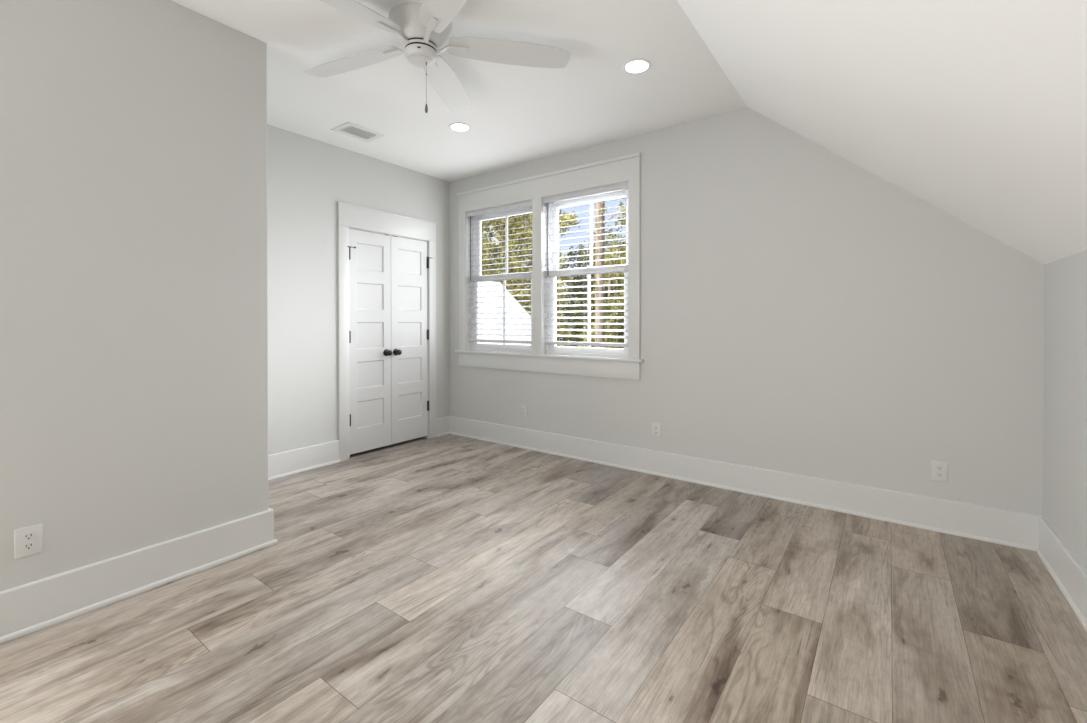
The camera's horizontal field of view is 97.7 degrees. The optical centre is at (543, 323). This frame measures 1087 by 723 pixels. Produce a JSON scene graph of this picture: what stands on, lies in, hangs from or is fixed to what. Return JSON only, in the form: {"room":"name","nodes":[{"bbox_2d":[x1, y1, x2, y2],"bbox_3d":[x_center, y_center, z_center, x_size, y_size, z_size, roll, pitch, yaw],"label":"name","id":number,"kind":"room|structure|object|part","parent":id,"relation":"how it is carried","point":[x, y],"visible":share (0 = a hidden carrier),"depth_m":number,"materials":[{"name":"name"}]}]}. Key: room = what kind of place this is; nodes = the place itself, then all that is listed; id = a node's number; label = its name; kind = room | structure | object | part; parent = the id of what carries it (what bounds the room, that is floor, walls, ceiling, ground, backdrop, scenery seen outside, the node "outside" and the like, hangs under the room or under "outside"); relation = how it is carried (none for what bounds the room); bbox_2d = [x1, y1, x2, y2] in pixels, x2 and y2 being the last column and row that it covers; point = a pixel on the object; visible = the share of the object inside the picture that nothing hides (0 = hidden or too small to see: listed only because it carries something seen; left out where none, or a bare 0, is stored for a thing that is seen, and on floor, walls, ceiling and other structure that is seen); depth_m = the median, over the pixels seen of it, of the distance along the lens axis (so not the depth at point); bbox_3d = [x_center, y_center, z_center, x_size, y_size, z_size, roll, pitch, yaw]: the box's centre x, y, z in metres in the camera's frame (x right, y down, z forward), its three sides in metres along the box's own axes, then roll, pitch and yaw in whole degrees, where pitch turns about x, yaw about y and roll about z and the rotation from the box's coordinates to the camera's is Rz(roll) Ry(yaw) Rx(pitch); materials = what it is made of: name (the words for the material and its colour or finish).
{"room":"empty bedroom","nodes":[
{"label":"empty bedroom","id":0,"kind":"room"},
{"bbox_2d":[0,0,268,590],"bbox_3d":[-2.715,-0.158,1.907,1.128,2.740,2.546,0,0,36],"label":"wall","id":1,"kind":"structure","parent":0,"point":[134,272],"depth_m":2.12,"materials":[{"name":"paint"}]},
{"bbox_2d":[14,523,41,558],"bbox_3d":[-2.036,0.859,1.879,0.010,0.116,0.076,0,0,36],"label":"wall outlet","id":2,"kind":"object","parent":1,"relation":"attached to","point":[27,540],"visible":1,"depth_m":1.88,"materials":[{"name":"white plastic"}]},
{"bbox_2d":[22,542,34,550],"bbox_3d":[-2.034,0.879,1.878,0.004,0.027,0.034,0,0,36],"label":"receptacle","id":3,"kind":"object","parent":2,"relation":"attached to","point":[26,546],"depth_m":1.88,"materials":[{"name":"white plastic"}]},
{"bbox_2d":[22,532,34,540],"bbox_3d":[-2.034,0.840,1.878,0.004,0.027,0.034,0,0,36],"label":"receptacle","id":4,"kind":"object","parent":2,"relation":"attached to","point":[26,536],"depth_m":1.88,"materials":[{"name":"white plastic"}]},
{"bbox_2d":[0,416,449,643],"bbox_3d":[-1.979,1.112,2.898,1.160,0.187,4.802,0,0,36],"label":"baseboard","id":5,"kind":"structure","parent":1,"relation":"attached to","point":[33,606],"depth_m":2.17,"materials":[{"name":"paint"}]},
{"bbox_2d":[267,124,449,454],"bbox_3d":[-2.079,-0.174,4.486,0.880,2.740,2.374,0,0,36],"label":"wall","id":6,"kind":"structure","parent":0,"point":[307,177],"depth_m":3.97,"materials":[{"name":"paint"}]},
{"bbox_2d":[347,229,391,454],"bbox_3d":[-1.596,0.156,4.383,0.101,2.018,0.468,0,0,36],"label":"door","id":7,"kind":"structure","parent":6,"relation":"in","point":[370,352],"depth_m":4.40,"materials":[{"name":"paint"}]},
{"bbox_3d":[-1.475,0.275,4.520,0.066,0.067,0.067,0,0,36],"label":"knob","id":8,"kind":"part","parent":7,"relation":"part of","materials":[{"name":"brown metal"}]},
{"bbox_2d":[337,202,436,460],"bbox_3d":[-1.514,0.067,4.612,0.167,2.257,1.101,0,0,36],"label":"trim","id":9,"kind":"structure","parent":6,"relation":"attached to","point":[350,216],"depth_m":4.34,"materials":[{"name":"paint"}]},
{"bbox_2d":[391,236,429,443],"bbox_3d":[-1.312,0.154,4.773,0.101,2.018,0.488,0,0,36],"label":"door","id":10,"kind":"structure","parent":6,"relation":"in","point":[409,259],"depth_m":4.76,"materials":[{"name":"paint"}]},
{"bbox_3d":[-1.411,0.274,4.609,0.066,0.067,0.067,0,0,36],"label":"knob","id":11,"kind":"part","parent":10,"relation":"part of","materials":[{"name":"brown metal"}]},
{"bbox_2d":[0,434,1086,722],"bbox_3d":[-0.889,1.270,2.030,5.743,0.120,5.280,0,0,36],"label":"floor","id":12,"kind":"structure","parent":0,"point":[449,578],"depth_m":1.95,"materials":[{"name":"brown wood"}]},
{"bbox_2d":[170,0,1086,264],"bbox_3d":[-0.891,-1.018,2.016,5.743,1.423,5.280,0,0,36],"label":"ceiling","id":13,"kind":"structure","parent":0,"point":[976,110],"depth_m":2.34,"materials":[{"name":"paint"}]},
{"bbox_2d":[331,122,384,141],"bbox_3d":[-1.487,-1.535,3.818,0.248,0.011,0.324,0,0,36],"label":"ceiling vent","id":14,"kind":"object","parent":13,"relation":"in","point":[350,129],"visible":1,"depth_m":3.81,"materials":[{"name":"white metal"}]},
{"bbox_2d":[305,0,569,112],"bbox_3d":[-0.665,-1.302,2.398,1.492,0.460,1.469,0,0,36],"label":"ceiling fan","id":15,"kind":"object","parent":13,"relation":"hanging from","point":[423,29],"visible":1,"depth_m":2.45,"materials":[{"name":"white metal"}]},
{"bbox_3d":[-1.043,-1.433,2.606,0.638,0.040,0.159,0,0,24],"label":"blade","id":16,"kind":"part","parent":15,"relation":"part of","materials":[{"name":"white wood"}]},
{"bbox_3d":[-0.931,-1.430,2.078,0.159,0.040,0.638,0,0,42],"label":"blade","id":17,"kind":"part","parent":15,"relation":"part of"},
{"bbox_3d":[-0.596,-1.230,2.417,0.010,0.225,0.010,0,0,36],"label":"pull chain","id":18,"kind":"part","parent":15,"relation":"part of","materials":[{"name":"silver metal"}]},
{"bbox_3d":[-0.395,-1.430,2.021,0.159,0.040,0.638,0,0,-30],"label":"blade","id":19,"kind":"part","parent":15,"relation":"part of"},
{"bbox_3d":[-0.575,-1.435,2.875,0.159,0.040,0.638,0,0,6],"label":"blade","id":20,"kind":"part","parent":15,"relation":"part of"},
{"bbox_3d":[-0.175,-1.433,2.514,0.638,0.040,0.159,0,0,-12],"label":"blade","id":21,"kind":"part","parent":15,"relation":"part of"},
{"bbox_2d":[449,123,470,131],"bbox_3d":[-0.653,-1.537,3.716,0.170,0.006,0.170,0,0,36],"label":"recessed light","id":22,"kind":"object","parent":13,"relation":"in","point":[460,127],"visible":1,"depth_m":3.71,"materials":[{"name":"white plastic"}]},
{"bbox_2d":[622,58,650,73],"bbox_3d":[0.556,-1.533,2.832,0.170,0.006,0.170,0,0,36],"label":"recessed light","id":23,"kind":"object","parent":13,"relation":"in","point":[634,66],"visible":1,"depth_m":2.83,"materials":[{"name":"white plastic"}]},
{"bbox_2d":[449,107,1043,515],"bbox_3d":[0.616,-0.174,4.091,5.743,2.740,0.160,0,0,36],"label":"wall","id":24,"kind":"structure","parent":0,"point":[803,311],"depth_m":3.18,"materials":[{"name":"paint"}]},
{"bbox_2d":[466,200,531,352],"bbox_3d":[-0.402,-0.450,4.843,0.896,1.466,0.180,0,0,36],"label":"window","id":25,"kind":"structure","parent":24,"relation":"in","point":[504,347],"depth_m":5.04,"materials":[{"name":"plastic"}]},
{"bbox_2d":[467,201,531,343],"bbox_3d":[-0.440,-0.493,4.790,0.880,1.365,0.076,0,0,36],"label":"window blind","id":26,"kind":"object","parent":25,"relation":"attached to","point":[527,203],"visible":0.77,"depth_m":4.78,"materials":[{"name":"plastic"}]},
{"bbox_3d":[-0.433,0.174,4.802,0.876,0.030,0.050,0,0,36],"label":"rail","id":27,"kind":"part","parent":26,"relation":"part of","materials":[{"name":"white plastic"}]},
{"bbox_3d":[-0.404,-0.125,4.841,0.826,0.769,0.035,0,0,36],"label":"sash","id":28,"kind":"part","parent":25,"relation":"part of","materials":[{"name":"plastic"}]},
{"bbox_3d":[-0.382,-0.805,4.867,0.826,0.686,0.035,0,0,36],"label":"sash","id":29,"kind":"part","parent":25,"relation":"part of","materials":[{"name":"plastic"}]},
{"bbox_2d":[521,405,526,416],"bbox_3d":[-0.191,0.840,4.581,0.076,0.116,0.010,0,0,36],"label":"wall outlet","id":30,"kind":"object","parent":24,"relation":"attached to","point":[523,407],"visible":1,"depth_m":4.58,"materials":[{"name":"white plastic"}]},
{"bbox_2d":[455,152,643,379],"bbox_3d":[-0.051,-0.470,4.483,2.152,1.843,0.108,0,0,36],"label":"trim","id":31,"kind":"structure","parent":24,"relation":"attached to","point":[626,168],"depth_m":4.37,"materials":[{"name":"paint"}]},
{"bbox_2d":[543,182,627,357],"bbox_3d":[0.404,-0.447,4.256,0.892,1.466,0.180,0,0,36],"label":"window","id":32,"kind":"structure","parent":24,"relation":"in","point":[547,348],"depth_m":4.37,"materials":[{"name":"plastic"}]},
{"bbox_2d":[543,182,627,346],"bbox_3d":[0.366,-0.490,4.203,0.876,1.365,0.076,0,0,36],"label":"window blind","id":33,"kind":"object","parent":32,"relation":"attached to","point":[618,187],"visible":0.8,"depth_m":4.20,"materials":[{"name":"plastic"}]},
{"bbox_3d":[0.372,0.177,4.215,0.872,0.030,0.050,0,0,36],"label":"rail","id":34,"kind":"part","parent":33,"relation":"part of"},
{"bbox_3d":[0.402,-0.122,4.254,0.822,0.769,0.035,0,0,36],"label":"sash","id":35,"kind":"part","parent":32,"relation":"part of","materials":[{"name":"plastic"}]},
{"bbox_3d":[0.424,-0.803,4.281,0.822,0.686,0.035,0,0,36],"label":"sash","id":36,"kind":"part","parent":32,"relation":"part of","materials":[{"name":"plastic"}]},
{"bbox_2d":[652,423,660,437],"bbox_3d":[0.898,0.848,3.789,0.076,0.116,0.010,0,0,36],"label":"wall outlet","id":37,"kind":"object","parent":24,"relation":"attached to","point":[656,427],"visible":1,"depth_m":3.78,"materials":[{"name":"white plastic"}]},
{"bbox_2d":[450,416,1043,550],"bbox_3d":[0.803,1.104,3.845,4.543,0.187,0.031,0,0,36],"label":"baseboard","id":38,"kind":"structure","parent":24,"relation":"attached to","point":[1011,528],"depth_m":3.20,"materials":[{"name":"paint"}]},
{"bbox_2d":[931,460,947,481],"bbox_3d":[2.304,0.858,2.766,0.076,0.116,0.010,0,0,36],"label":"wall outlet","id":39,"kind":"object","parent":24,"relation":"attached to","point":[939,470],"visible":1,"depth_m":2.76,"materials":[{"name":"white plastic"}]},
{"bbox_2d":[935,472,942,477],"bbox_3d":[2.302,0.878,2.764,0.034,0.027,0.004,0,0,36],"label":"receptacle","id":40,"kind":"object","parent":39,"relation":"attached to","point":[937,474],"depth_m":2.76,"materials":[{"name":"white plastic"}]},
{"bbox_2d":[935,466,942,470],"bbox_3d":[2.302,0.839,2.764,0.034,0.027,0.004,0,0,36],"label":"receptacle","id":41,"kind":"object","parent":39,"relation":"attached to","point":[937,468],"depth_m":2.76,"materials":[{"name":"white plastic"}]},
{"bbox_2d":[1043,250,1086,570],"bbox_3d":[1.265,0.459,0.481,0.160,1.517,4.920,0,0,36],"label":"wall","id":42,"kind":"structure","parent":0,"point":[1065,279],"depth_m":2.20,"materials":[{"name":"paint"}]},
{"bbox_2d":[1036,516,1086,630],"bbox_3d":[1.213,1.124,0.574,0.031,0.187,4.802,0,0,36],"label":"baseboard","id":43,"kind":"structure","parent":42,"relation":"attached to","point":[1068,573],"depth_m":2.15,"materials":[{"name":"paint"}]},
{"label":"outside","id":44,"kind":"structure","parent":0,"visible":0},
{"label":"ground","id":45,"kind":"structure","parent":44,"visible":0},
{"bbox_2d":[481,213,531,315],"bbox_3d":[-2.030,-1.344,21.968,6.388,11.278,2.331,0,0,32],"label":"broadleaf tree","id":46,"kind":"object","parent":45,"relation":"on","point":[487,224],"visible":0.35,"depth_m":21.21,"materials":[{"name":"green plant"}]},
{"bbox_2d":[479,281,556,345],"bbox_3d":[-3.097,1.439,14.530,4.940,5.794,5.350,0,0,36],"label":"house","id":47,"kind":"structure","parent":45,"relation":"on","point":[487,283],"depth_m":14.80,"materials":[{"name":"white"}]},
{"bbox_2d":[525,210,580,346],"bbox_3d":[0.362,-0.730,18.693,2.534,10.075,1.468,0,0,36],"label":"broadleaf tree","id":48,"kind":"object","parent":45,"relation":"on","point":[564,217],"visible":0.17,"depth_m":18.48,"materials":[{"name":"green plant"}]},
{"bbox_2d":[500,270,622,346],"bbox_3d":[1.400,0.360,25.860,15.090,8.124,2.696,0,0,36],"label":"shrub","id":49,"kind":"object","parent":45,"relation":"on","point":[569,314],"visible":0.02,"depth_m":25.55,"materials":[{"name":"green plant"}]},
{"bbox_2d":[560,225,625,348],"bbox_3d":[2.570,-0.112,21.533,4.567,8.806,2.017,0,0,33],"label":"broadleaf tree","id":50,"kind":"object","parent":45,"relation":"on","point":[581,252],"visible":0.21,"depth_m":21.70,"materials":[{"name":"green plant"}]},
{"bbox_2d":[576,274,623,347],"bbox_3d":[2.118,1.264,17.412,2.030,6.102,1.160,0,0,36],"label":"slender tree","id":51,"kind":"object","parent":45,"relation":"on","point":[607,314],"visible":0.25,"depth_m":17.12,"materials":[{"name":"green plant"}]},
{"bbox_2d":[593,237,625,348],"bbox_3d":[3.775,0.467,17.823,4.316,7.689,2.047,0,0,36],"label":"broadleaf tree","id":52,"kind":"object","parent":45,"relation":"on","point":[622,248],"visible":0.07,"depth_m":18.13,"materials":[{"name":"green plant"}]},
{"bbox_2d":[595,197,625,347],"bbox_3d":[2.142,-4.052,15.855,3.416,16.750,1.763,0,0,36],"label":"pine tree","id":53,"kind":"object","parent":45,"relation":"on","point":[600,205],"visible":0.02,"depth_m":15.89,"materials":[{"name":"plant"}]}
]}

